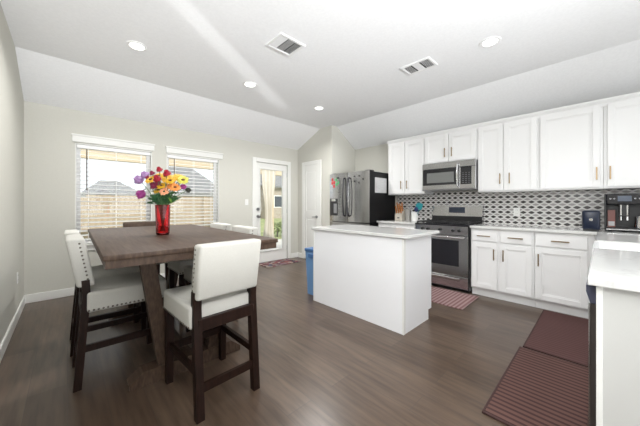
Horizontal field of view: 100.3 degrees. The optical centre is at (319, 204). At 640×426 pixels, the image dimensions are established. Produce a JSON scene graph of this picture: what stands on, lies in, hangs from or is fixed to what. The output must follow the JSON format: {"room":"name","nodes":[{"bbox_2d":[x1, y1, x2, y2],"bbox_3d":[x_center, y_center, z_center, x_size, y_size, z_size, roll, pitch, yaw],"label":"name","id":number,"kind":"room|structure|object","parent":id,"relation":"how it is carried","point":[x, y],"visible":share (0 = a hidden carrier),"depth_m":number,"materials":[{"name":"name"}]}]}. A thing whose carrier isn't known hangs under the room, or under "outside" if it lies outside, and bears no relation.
{"room":"kitchen dining room","nodes":[
{"label":"kitchen dining room","id":0,"kind":"room"},
{"bbox_2d":[0,3,23,343],"bbox_3d":[-0.629,-0.205,0.025,0.120,2.790,8.900,0,0,-43],"label":"wall","id":1,"kind":"structure","parent":0,"point":[11,95],"depth_m":2.46,"materials":[{"name":"beige paint"}]},
{"bbox_2d":[0,295,25,362],"bbox_3d":[-0.539,1.137,0.028,0.015,0.105,8.780,0,0,-43],"label":"baseboard","id":2,"kind":"structure","parent":1,"relation":"attached to","point":[10,330],"depth_m":2.40,"materials":[{"name":"white paint"}]},
{"bbox_2d":[135,189,161,218],"bbox_3d":[-1.465,0.049,2.295,0.228,0.363,0.078,0,0,-1],"label":"chrysanthemum","id":3,"kind":"object","parent":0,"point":[140,194],"visible":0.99,"depth_m":2.28,"materials":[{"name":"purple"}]},
{"bbox_2d":[24,101,297,294],"bbox_3d":[-2.082,-0.080,4.706,4.440,2.540,0.140,0,0,-43],"label":"wall","id":4,"kind":"structure","parent":0,"point":[49,147],"depth_m":3.49,"materials":[{"name":"beige paint"}]},
{"bbox_2d":[71,133,154,250],"bbox_3d":[-2.943,-0.156,3.857,0.948,1.552,0.190,0,0,-43],"label":"window","id":5,"kind":"structure","parent":4,"relation":"in","point":[75,137],"depth_m":3.68,"materials":[{"name":"white paint"}]},
{"bbox_2d":[77,144,150,242],"bbox_3d":[-2.938,-0.141,3.853,0.843,1.330,0.072,0,0,-43],"label":"window blind","id":6,"kind":"object","parent":5,"relation":"attached to","point":[79,146],"visible":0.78,"depth_m":3.79,"materials":[{"name":"white plastic"}]},
{"bbox_2d":[26,252,297,303],"bbox_3d":[-2.029,1.137,4.650,4.200,0.105,0.015,0,0,-43],"label":"baseboard","id":7,"kind":"structure","parent":4,"relation":"attached to","point":[54,294],"depth_m":3.37,"materials":[{"name":"white paint"}]},
{"bbox_2d":[165,146,222,224],"bbox_3d":[-2.156,-0.156,4.601,0.948,1.552,0.190,0,0,-43],"label":"window","id":8,"kind":"structure","parent":4,"relation":"in","point":[169,149],"depth_m":4.73,"materials":[{"name":"white paint"}]},
{"bbox_2d":[167,155,217,225],"bbox_3d":[-2.165,-0.141,4.583,0.818,1.330,0.072,0,0,-43],"label":"window blind","id":9,"kind":"object","parent":8,"relation":"attached to","point":[174,157],"visible":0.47,"depth_m":4.60,"materials":[{"name":"white plastic"}]},
{"bbox_2d":[252,157,290,262],"bbox_3d":[-1.022,0.121,5.645,0.946,2.138,0.191,0,0,-43],"label":"door","id":10,"kind":"structure","parent":4,"relation":"in","point":[269,255],"depth_m":5.71,"materials":[{"name":"white paint"}]},
{"bbox_2d":[262,170,275,237],"bbox_3d":[-1.502,0.065,8.285,2.000,2.350,0.096,0,0,-43],"label":"curtain","id":11,"kind":"object","parent":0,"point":[268,177],"visible":0.88,"depth_m":8.20,"materials":[{"name":"beige fabric"}]},
{"bbox_2d":[0,257,587,425],"bbox_3d":[1.247,1.250,1.716,5.230,0.120,9.080,0,0,-43],"label":"floor","id":12,"kind":"structure","parent":0,"point":[320,364],"depth_m":1.93,"materials":[{"name":"brown wood"}]},
{"bbox_2d":[64,229,145,356],"bbox_3d":[-1.911,0.705,2.405,0.565,0.970,0.438,0,0,-43],"label":"dining chair","id":13,"kind":"object","parent":12,"relation":"on","point":[99,271],"visible":0.24,"depth_m":2.29,"materials":[{"name":"beige fabric"}]},
{"bbox_2d":[65,234,165,392],"bbox_3d":[-1.519,0.705,2.005,0.565,0.970,0.438,0,0,-43],"label":"dining chair","id":14,"kind":"object","parent":12,"relation":"on","point":[97,294],"visible":0.7,"depth_m":1.80,"materials":[{"name":"beige fabric"}]},
{"bbox_2d":[123,221,168,282],"bbox_3d":[-2.159,0.705,3.303,0.438,0.970,0.565,0,0,-43],"label":"dining chair","id":15,"kind":"object","parent":12,"relation":"on","point":[143,223],"visible":0.09,"depth_m":3.40,"materials":[{"name":"brown wood"}]},
{"bbox_2d":[88,224,277,392],"bbox_3d":[-1.411,0.725,2.468,1.050,0.930,2.075,0,0,-43],"label":"dining table","id":16,"kind":"object","parent":12,"relation":"on","point":[121,247],"visible":0.77,"depth_m":1.83,"materials":[{"name":"brown wood"}]},
{"bbox_2d":[155,205,170,234],"bbox_3d":[-1.370,0.130,2.330,0.124,0.260,0.121,0,0,-43],"label":"glass vase","id":17,"kind":"object","parent":16,"relation":"on","point":[168,219],"visible":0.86,"depth_m":2.33,"materials":[{"name":"glass"}]},
{"bbox_2d":[133,175,164,229],"bbox_3d":[-1.476,-0.011,2.296,0.253,0.484,0.082,0,0,1],"label":"chrysanthemum","id":18,"kind":"object","parent":17,"relation":"in","point":[137,179],"visible":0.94,"depth_m":2.28,"materials":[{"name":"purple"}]},
{"bbox_2d":[141,171,164,230],"bbox_3d":[-1.450,-0.029,2.298,0.193,0.520,0.071,0,0,-1],"label":"chrysanthemum","id":19,"kind":"object","parent":17,"relation":"in","point":[144,174],"visible":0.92,"depth_m":2.29,"materials":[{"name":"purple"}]},
{"bbox_2d":[145,176,161,216],"bbox_3d":[-1.402,-0.009,2.265,0.145,0.479,0.089,0,0,-32],"label":"daisy","id":20,"kind":"object","parent":17,"relation":"in","point":[150,179],"visible":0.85,"depth_m":2.25,"materials":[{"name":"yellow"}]},
{"bbox_2d":[148,194,159,202],"bbox_3d":[-1.425,0.067,2.298,0.128,0.326,0.112,0,0,-9],"label":"stem","id":21,"kind":"object","parent":17,"relation":"in","point":[153,197],"visible":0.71,"depth_m":2.28,"materials":[{"name":"green plant"}]},
{"bbox_2d":[149,182,163,230],"bbox_3d":[-1.407,0.016,2.301,0.111,0.428,0.070,0,0,-43],"label":"carnation","id":22,"kind":"object","parent":17,"relation":"in","point":[153,184],"visible":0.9,"depth_m":2.27,"materials":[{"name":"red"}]},
{"bbox_2d":[153,175,162,222],"bbox_3d":[-1.371,-0.009,2.261,0.070,0.480,0.148,0,0,-24],"label":"carnation","id":23,"kind":"object","parent":17,"relation":"in","point":[157,178],"visible":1,"depth_m":2.21,"materials":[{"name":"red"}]},
{"bbox_2d":[156,166,162,220],"bbox_3d":[-1.359,-0.044,2.268,0.051,0.549,0.143,0,0,-29],"label":"carnation","id":24,"kind":"object","parent":17,"relation":"in","point":[158,169],"visible":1,"depth_m":2.23,"materials":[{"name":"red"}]},
{"bbox_2d":[156,183,166,209],"bbox_3d":[-1.358,0.021,2.280,0.072,0.419,0.107,0,0,-43],"label":"daisy","id":25,"kind":"object","parent":17,"relation":"in","point":[162,185],"visible":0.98,"depth_m":2.26,"materials":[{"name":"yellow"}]},
{"bbox_2d":[158,188,168,201],"bbox_3d":[-1.343,0.043,2.275,0.131,0.376,0.068,0,0,36],"label":"daisy","id":26,"kind":"object","parent":17,"relation":"in","point":[162,189],"visible":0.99,"depth_m":2.25,"materials":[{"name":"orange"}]},
{"bbox_2d":[163,169,170,210],"bbox_3d":[-1.318,-0.032,2.272,0.063,0.524,0.187,0,0,-43],"label":"carnation","id":27,"kind":"object","parent":17,"relation":"in","point":[166,173],"visible":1,"depth_m":2.21,"materials":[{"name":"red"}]},
{"bbox_2d":[163,177,174,215],"bbox_3d":[-1.311,-0.003,2.265,0.195,0.467,0.077,0,0,25],"label":"daisy","id":28,"kind":"object","parent":17,"relation":"in","point":[170,180],"visible":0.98,"depth_m":2.23,"materials":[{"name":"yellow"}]},
{"bbox_2d":[163,183,180,217],"bbox_3d":[-1.290,0.023,2.266,0.234,0.416,0.073,0,0,21],"label":"daisy","id":29,"kind":"object","parent":17,"relation":"in","point":[174,187],"visible":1,"depth_m":2.24,"materials":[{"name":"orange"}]},
{"bbox_2d":[163,195,180,227],"bbox_3d":[-1.291,0.075,2.352,0.149,0.311,0.096,0,0,-43],"label":"stem","id":30,"kind":"object","parent":17,"relation":"in","point":[176,198],"visible":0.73,"depth_m":2.33,"materials":[{"name":"green plant"}]},
{"bbox_2d":[161,184,186,227],"bbox_3d":[-1.271,0.025,2.304,0.243,0.411,0.050,0,0,3],"label":"chrysanthemum","id":31,"kind":"object","parent":17,"relation":"in","point":[183,186],"visible":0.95,"depth_m":2.29,"materials":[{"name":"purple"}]},
{"bbox_2d":[163,175,185,220],"bbox_3d":[-1.271,-0.015,2.283,0.252,0.492,0.073,0,0,9],"label":"daisy","id":32,"kind":"object","parent":17,"relation":"in","point":[175,176],"visible":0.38,"depth_m":2.27,"materials":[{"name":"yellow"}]},
{"bbox_2d":[162,176,188,223],"bbox_3d":[-1.256,-0.009,2.267,0.305,0.479,0.081,0,0,14],"label":"daisy","id":33,"kind":"object","parent":17,"relation":"in","point":[182,180],"visible":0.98,"depth_m":2.24,"materials":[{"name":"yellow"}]},
{"bbox_2d":[160,188,190,230],"bbox_3d":[-1.254,0.040,2.305,0.287,0.381,0.043,0,0,4],"label":"carnation","id":34,"kind":"object","parent":17,"relation":"in","point":[188,190],"visible":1,"depth_m":2.30,"materials":[{"name":"green plant"}]},
{"bbox_2d":[167,222,230,288],"bbox_3d":[-1.352,0.705,3.015,0.565,0.970,0.438,0,0,-43],"label":"dining chair","id":35,"kind":"object","parent":12,"relation":"on","point":[173,266],"visible":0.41,"depth_m":2.83,"materials":[{"name":"beige fabric"}]},
{"bbox_2d":[163,238,260,423],"bbox_3d":[-0.708,0.705,1.762,0.565,0.970,0.438,0,0,44],"label":"dining chair","id":36,"kind":"object","parent":12,"relation":"on","point":[222,290],"visible":1,"depth_m":1.60,"materials":[{"name":"beige fabric"}]},
{"bbox_2d":[183,225,257,343],"bbox_3d":[-0.937,0.705,2.554,0.565,0.970,0.438,0,0,-43],"label":"dining chair","id":37,"kind":"object","parent":12,"relation":"on","point":[188,269],"visible":0.24,"depth_m":2.52,"materials":[{"name":"beige fabric"}]},
{"bbox_2d":[259,258,300,267],"bbox_3d":[-0.831,1.185,5.465,0.820,0.010,0.425,0,0,-43],"label":"doormat","id":38,"kind":"object","parent":12,"relation":"on","point":[283,261],"visible":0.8,"depth_m":5.46,"materials":[{"name":"fabric"}]},
{"bbox_2d":[305,247,312,294],"bbox_3d":[-0.037,0.885,3.586,0.247,0.610,0.248,0,0,-43],"label":"recycling bin","id":39,"kind":"object","parent":12,"relation":"on","point":[309,251],"visible":0.38,"depth_m":3.54,"materials":[{"name":"blue plastic"}]},
{"bbox_2d":[330,170,394,225],"bbox_3d":[0.776,0.295,5.096,0.910,1.790,0.940,0,0,-43],"label":"refrigerator","id":40,"kind":"object","parent":12,"relation":"on","point":[351,202],"visible":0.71,"depth_m":4.76,"materials":[{"name":"silver metal"}]},
{"bbox_2d":[375,177,386,192],"bbox_3d":[1.080,-0.343,4.739,0.360,0.265,0.003,0,0,-43],"label":"paper sheet","id":41,"kind":"object","parent":40,"relation":"attached to","point":[380,183],"visible":1,"depth_m":4.73,"materials":[{"name":"white paper"}]},
{"bbox_2d":[313,230,430,334],"bbox_3d":[0.548,0.748,3.079,0.575,0.884,1.233,0,0,-43],"label":"kitchen island","id":42,"kind":"object","parent":12,"relation":"on","point":[385,282],"visible":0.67,"depth_m":2.71,"materials":[{"name":"white wood"}]},
{"bbox_2d":[311,224,438,238],"bbox_3d":[0.583,0.291,3.081,0.690,0.030,1.287,0,0,-43],"label":"island countertop","id":43,"kind":"structure","parent":42,"relation":"on","point":[404,233],"depth_m":2.86,"materials":[{"name":"white stone"}]},
{"bbox_2d":[378,223,415,228],"bbox_3d":[1.455,0.748,4.570,0.687,0.884,0.686,0,0,-43],"label":"base cabinet","id":44,"kind":"object","parent":12,"relation":"on","point":[409,226],"visible":0.05,"depth_m":4.33,"materials":[{"name":"white paint"}]},
{"bbox_2d":[377,220,419,224],"bbox_3d":[1.457,0.291,4.575,0.679,0.030,0.696,0,0,-43],"label":"countertop","id":45,"kind":"structure","parent":44,"relation":"on","point":[411,222],"depth_m":4.40,"materials":[{"name":"white stone"}]},
{"bbox_2d":[395,210,404,220],"bbox_3d":[1.437,0.183,4.767,0.162,0.186,0.135,0,0,-43],"label":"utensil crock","id":46,"kind":"object","parent":45,"relation":"on","point":[401,216],"visible":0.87,"depth_m":4.71,"materials":[{"name":"white ceramic"}]},
{"bbox_2d":[405,209,410,220],"bbox_3d":[1.542,0.172,4.671,0.104,0.208,0.104,0,0,-43],"label":"canister","id":47,"kind":"object","parent":45,"relation":"on","point":[407,212],"visible":0.93,"depth_m":4.63,"materials":[{"name":"grey metal"}]},
{"bbox_2d":[411,212,417,220],"bbox_3d":[1.602,0.201,4.521,0.110,0.150,0.110,0,0,-43],"label":"utensil crock","id":48,"kind":"object","parent":45,"relation":"on","point":[414,217],"visible":0.88,"depth_m":4.48,"materials":[{"name":"white ceramic"}]},
{"bbox_2d":[417,203,422,214],"bbox_3d":[1.650,0.114,4.455,0.020,0.300,0.149,0,0,-39],"label":"spatula","id":49,"kind":"object","parent":48,"relation":"in","point":[420,205],"visible":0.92,"depth_m":4.43,"materials":[{"name":"teal plastic"}]},
{"bbox_2d":[415,206,483,292],"bbox_3d":[1.941,0.605,4.025,0.729,1.170,0.752,0,0,-43],"label":"gas range","id":50,"kind":"object","parent":12,"relation":"on","point":[450,248],"visible":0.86,"depth_m":3.77,"materials":[{"name":"silver metal"}]},
{"bbox_2d":[415,222,481,226],"bbox_3d":[1.921,0.284,4.006,0.584,0.022,0.752,0,0,-43],"label":"cooktop","id":51,"kind":"object","parent":50,"relation":"in","point":[422,224],"depth_m":3.81,"materials":[{"name":"black glass"}]},
{"bbox_2d":[431,286,478,309],"bbox_3d":[1.537,1.185,3.531,0.615,0.010,0.840,0,0,-43],"label":"striped rug","id":52,"kind":"object","parent":12,"relation":"on","point":[458,300],"visible":0.58,"depth_m":3.36,"materials":[{"name":"pink fabric"}]},
{"bbox_2d":[471,228,534,306],"bbox_3d":[2.450,0.748,3.517,0.687,0.884,0.664,0,0,-43],"label":"base cabinet","id":53,"kind":"object","parent":12,"relation":"on","point":[502,261],"visible":0.98,"depth_m":3.28,"materials":[{"name":"white paint"}]},
{"bbox_2d":[482,347,587,425],"bbox_3d":[1.440,1.183,1.719,1.015,0.014,0.430,0,0,-43],"label":"kitchen mat","id":54,"kind":"object","parent":12,"relation":"on","point":[536,388],"visible":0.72,"depth_m":1.67,"materials":[{"name":"red fabric"}]},
{"bbox_2d":[523,310,587,366],"bbox_3d":[2.241,1.185,2.480,1.135,0.010,0.395,0,0,-43],"label":"kitchen mat","id":55,"kind":"object","parent":12,"relation":"on","point":[558,335],"visible":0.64,"depth_m":2.38,"materials":[{"name":"red"}]},
{"bbox_2d":[535,232,595,318],"bbox_3d":[2.846,0.748,3.098,0.687,0.884,0.482,0,0,-43],"label":"base cabinet","id":56,"kind":"object","parent":12,"relation":"on","point":[562,260],"visible":0.94,"depth_m":2.89,"materials":[{"name":"white paint"}]},
{"bbox_2d":[586,278,595,425],"bbox_3d":[1.497,0.754,1.051,0.606,0.872,0.621,0,0,-43],"label":"dishwasher","id":57,"kind":"object","parent":12,"relation":"on","point":[591,290],"visible":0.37,"depth_m":1.06,"materials":[{"name":"silver metal"}]},
{"bbox_2d":[596,286,639,425],"bbox_3d":[2.138,0.748,1.621,2.386,0.884,0.618,0,0,-43],"label":"base cabinet","id":58,"kind":"object","parent":12,"relation":"on","point":[617,311],"visible":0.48,"depth_m":0.99,"materials":[{"name":"white paint"}]},
{"bbox_2d":[470,223,639,292],"bbox_3d":[2.223,0.291,2.003,3.099,0.030,2.558,0,0,-43],"label":"countertop","id":59,"kind":"structure","parent":58,"relation":"on","point":[609,268],"depth_m":1.40,"materials":[{"name":"white stone"}]},
{"bbox_2d":[580,210,599,230],"bbox_3d":[2.920,0.166,2.891,0.283,0.218,0.154,0,0,-43],"label":"toaster","id":60,"kind":"object","parent":59,"relation":"on","point":[590,219],"visible":1,"depth_m":2.79,"materials":[{"name":"blue metal"}]},
{"bbox_2d":[592,241,639,253],"bbox_3d":[2.114,0.407,1.731,0.540,0.245,0.481,0,0,-43],"label":"sink","id":61,"kind":"object","parent":59,"relation":"in","point":[603,245],"visible":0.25,"depth_m":1.98,"materials":[{"name":"white"}]},
{"bbox_2d":[604,193,639,231],"bbox_3d":[3.248,0.080,2.832,0.449,0.390,0.323,0,0,-43],"label":"coffee machine","id":62,"kind":"object","parent":59,"relation":"on","point":[626,206],"visible":0.99,"depth_m":2.76,"materials":[{"name":"black plastic"}]},
{"bbox_2d":[608,210,614,226],"bbox_3d":[3.089,0.145,2.834,0.047,0.180,0.054,0,0,-43],"label":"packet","id":63,"kind":"object","parent":62,"relation":"on","point":[611,213],"visible":0.96,"depth_m":2.82,"materials":[{"name":"red plastic"}]},
{"bbox_2d":[606,226,639,231],"bbox_3d":[3.155,0.251,2.744,0.185,0.030,0.299,0,0,-43],"label":"drip tray","id":64,"kind":"object","parent":62,"relation":"on","point":[617,228],"depth_m":2.74,"materials":[{"name":"silver plastic"}]},
{"bbox_2d":[634,217,639,227],"bbox_3d":[3.213,0.177,2.676,0.094,0.115,0.094,0,0,2],"label":"milk pitcher","id":65,"kind":"object","parent":62,"relation":"on","point":[637,219],"visible":0.97,"depth_m":2.67,"materials":[{"name":"silver metal"}]},
{"bbox_2d":[298,125,335,258],"bbox_3d":[-0.097,-0.205,5.743,0.110,2.790,1.080,0,0,-43],"label":"wall","id":66,"kind":"structure","parent":0,"point":[321,146],"depth_m":5.51,"materials":[{"name":"beige paint"}]},
{"bbox_2d":[302,160,320,257],"bbox_3d":[-0.205,0.128,5.730,0.066,2.125,0.620,0,0,-43],"label":"door","id":67,"kind":"structure","parent":66,"relation":"in","point":[311,173],"depth_m":5.76,"materials":[{"name":"white paint"}]},
{"bbox_2d":[0,0,639,149],"bbox_3d":[1.248,-1.423,1.730,5.150,0.615,9.000,0,0,-43],"label":"ceiling","id":68,"kind":"structure","parent":0,"point":[197,61],"depth_m":2.91,"materials":[{"name":"white paint"}]},
{"bbox_2d":[126,40,147,51],"bbox_3d":[-1.821,-1.576,2.660,0.184,0.008,0.184,0,0,-43],"label":"recessed light","id":69,"kind":"object","parent":68,"relation":"in","point":[134,45],"visible":1,"depth_m":2.66,"materials":[{"name":"white plastic"}]},
{"bbox_2d":[243,81,256,87],"bbox_3d":[-0.920,-1.576,3.512,0.184,0.008,0.184,0,0,-43],"label":"recessed light","id":70,"kind":"object","parent":68,"relation":"in","point":[249,84],"visible":1,"depth_m":3.50,"materials":[{"name":"white"}]},
{"bbox_2d":[265,32,305,56],"bbox_3d":[-0.340,-1.572,2.638,0.300,0.014,0.260,0,0,-43],"label":"ceiling vent","id":71,"kind":"object","parent":68,"relation":"in","point":[282,43],"visible":1,"depth_m":2.63,"materials":[{"name":"grey metal"}]},
{"bbox_2d":[314,106,323,109],"bbox_3d":[-0.017,-1.576,4.366,0.184,0.008,0.184,0,0,-43],"label":"recessed light","id":72,"kind":"object","parent":68,"relation":"in","point":[315,107],"visible":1,"depth_m":4.35,"materials":[{"name":"white"}]},
{"bbox_2d":[400,56,437,75],"bbox_3d":[1.125,-1.572,3.046,0.240,0.014,0.340,0,0,-43],"label":"ceiling vent","id":73,"kind":"object","parent":68,"relation":"in","point":[426,63],"visible":1,"depth_m":3.04,"materials":[{"name":"grey metal"}]},
{"bbox_2d":[479,36,500,47],"bbox_3d":[1.650,-1.576,2.595,0.184,0.008,0.184,0,0,-43],"label":"recessed light","id":74,"kind":"object","parent":68,"relation":"in","point":[491,41],"visible":1,"depth_m":2.59,"materials":[{"name":"white plastic"}]},
{"bbox_2d":[336,127,354,173],"bbox_3d":[0.545,-0.205,5.683,0.740,2.790,0.110,0,0,-43],"label":"wall","id":75,"kind":"structure","parent":0,"point":[345,152],"depth_m":5.55,"materials":[{"name":"beige paint"}]},
{"bbox_2d":[422,159,477,191],"bbox_3d":[2.028,-0.429,4.118,0.475,0.418,0.764,0,0,-43],"label":"microwave","id":76,"kind":"object","parent":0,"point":[462,175],"visible":0.98,"depth_m":3.96,"materials":[{"name":"silver metal"}]},
{"bbox_2d":[355,107,603,225],"bbox_3d":[3.453,-0.018,3.058,0.120,2.415,7.700,0,0,-43],"label":"wall","id":77,"kind":"structure","parent":0,"point":[375,158],"depth_m":5.43,"materials":[{"name":"beige paint"}]},
{"bbox_2d":[388,139,432,194],"bbox_3d":[1.570,-0.637,4.684,0.381,0.925,0.679,0,0,-43],"label":"upper cabinet","id":78,"kind":"object","parent":77,"relation":"attached to","point":[406,160],"visible":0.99,"depth_m":4.55,"materials":[{"name":"white paint"}]},
{"bbox_2d":[425,129,477,164],"bbox_3d":[2.069,-0.871,4.156,0.381,0.458,0.767,0,0,-43],"label":"upper cabinet","id":79,"kind":"object","parent":77,"relation":"attached to","point":[463,145],"visible":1,"depth_m":4.01,"materials":[{"name":"white paint"}]},
{"bbox_2d":[478,118,539,192],"bbox_3d":[2.565,-0.637,3.631,0.381,0.925,0.672,0,0,-43],"label":"upper cabinet","id":80,"kind":"object","parent":77,"relation":"attached to","point":[508,153],"visible":1,"depth_m":3.50,"materials":[{"name":"white paint"}]},
{"bbox_2d":[387,92,639,145],"bbox_3d":[2.535,-1.103,3.683,0.354,0.077,3.470,0,0,-43],"label":"trim","id":81,"kind":"structure","parent":77,"relation":"attached to","point":[632,96],"depth_m":3.33,"materials":[{"name":"white paint"}]},
{"bbox_2d":[514,208,519,215],"bbox_3d":[2.733,0.100,3.714,0.008,0.116,0.072,0,0,-43],"label":"wall outlet","id":82,"kind":"object","parent":77,"relation":"attached to","point":[516,210],"visible":1,"depth_m":3.71,"materials":[{"name":"white plastic"}]},
{"bbox_2d":[397,187,639,227],"bbox_3d":[2.864,0.033,3.588,0.008,0.486,4.080,0,0,-43],"label":"backsplash","id":83,"kind":"structure","parent":77,"relation":"attached to","point":[542,208],"depth_m":3.65,"materials":[{"name":"tile"}]},
{"bbox_2d":[539,106,602,190],"bbox_3d":[2.984,-0.637,3.188,0.381,0.925,0.542,0,0,-43],"label":"upper cabinet","id":84,"kind":"object","parent":77,"relation":"attached to","point":[570,143],"visible":1,"depth_m":3.07,"materials":[{"name":"white paint"}]},
{"bbox_2d":[604,99,639,189],"bbox_3d":[3.434,-0.637,2.712,0.381,0.925,0.762,0,0,-43],"label":"upper cabinet","id":85,"kind":"object","parent":77,"relation":"attached to","point":[621,119],"visible":1,"depth_m":2.79,"materials":[{"name":"white paint"}]},
{"label":"outside","id":86,"kind":"structure","parent":0,"visible":0},
{"bbox_2d":[260,239,281,250],"bbox_3d":[-3.454,1.365,5.838,15.000,0.150,3.370,0,0,-43],"label":"patio slab","id":87,"kind":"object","parent":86,"point":[279,243],"depth_m":8.46,"materials":[{"name":"concrete"}]},
{"bbox_2d":[81,149,281,230],"bbox_3d":[-3.709,-0.010,7.199,12.500,2.600,0.160,0,0,-43],"label":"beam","id":88,"kind":"structure","parent":87,"relation":"on","point":[95,154],"depth_m":6.46,"materials":[{"name":"beige wood"}]},
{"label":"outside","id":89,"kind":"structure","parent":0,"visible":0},
{"bbox_2d":[260,218,281,238],"bbox_3d":[-11.402,1.435,33.897,90.000,0.210,55.070,0,0,-43],"label":"ground","id":90,"kind":"structure","parent":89,"point":[277,220],"depth_m":15.61,"materials":[{"name":"green plant"}]},
{"bbox_2d":[81,180,136,196],"bbox_3d":[-17.101,-0.315,21.656,3.900,3.290,7.830,0,0,-43],"label":"house","id":91,"kind":"structure","parent":90,"relation":"on","point":[130,193],"depth_m":19.72,"materials":[{"name":"white"}]},
{"bbox_2d":[81,195,212,238],"bbox_3d":[-7.909,0.510,6.904,11.990,1.640,0.160,0,0,-43],"label":"privacy fence","id":92,"kind":"object","parent":90,"relation":"on","point":[205,199],"visible":0.09,"depth_m":8.62,"materials":[{"name":"brown wood"}]},
{"bbox_2d":[144,167,212,196],"bbox_3d":[-12.473,-0.990,23.967,5.200,4.640,8.830,0,0,-43],"label":"house","id":93,"kind":"structure","parent":90,"relation":"on","point":[199,177],"depth_m":22.31,"materials":[{"name":"beige brick"}]},
{"bbox_2d":[260,174,281,218],"bbox_3d":[-5.986,-1.540,30.788,7.200,5.740,9.830,0,0,-43],"label":"house","id":94,"kind":"structure","parent":90,"relation":"on","point":[278,179],"depth_m":26.24,"materials":[{"name":"beige brick"}]},
{"bbox_2d":[274,222,281,236],"bbox_3d":[-1.752,1.023,11.124,0.823,0.613,0.847,0,0,-38],"label":"shrub","id":95,"kind":"object","parent":90,"relation":"on","point":[278,226],"visible":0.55,"depth_m":10.94,"materials":[{"name":"green plant"}]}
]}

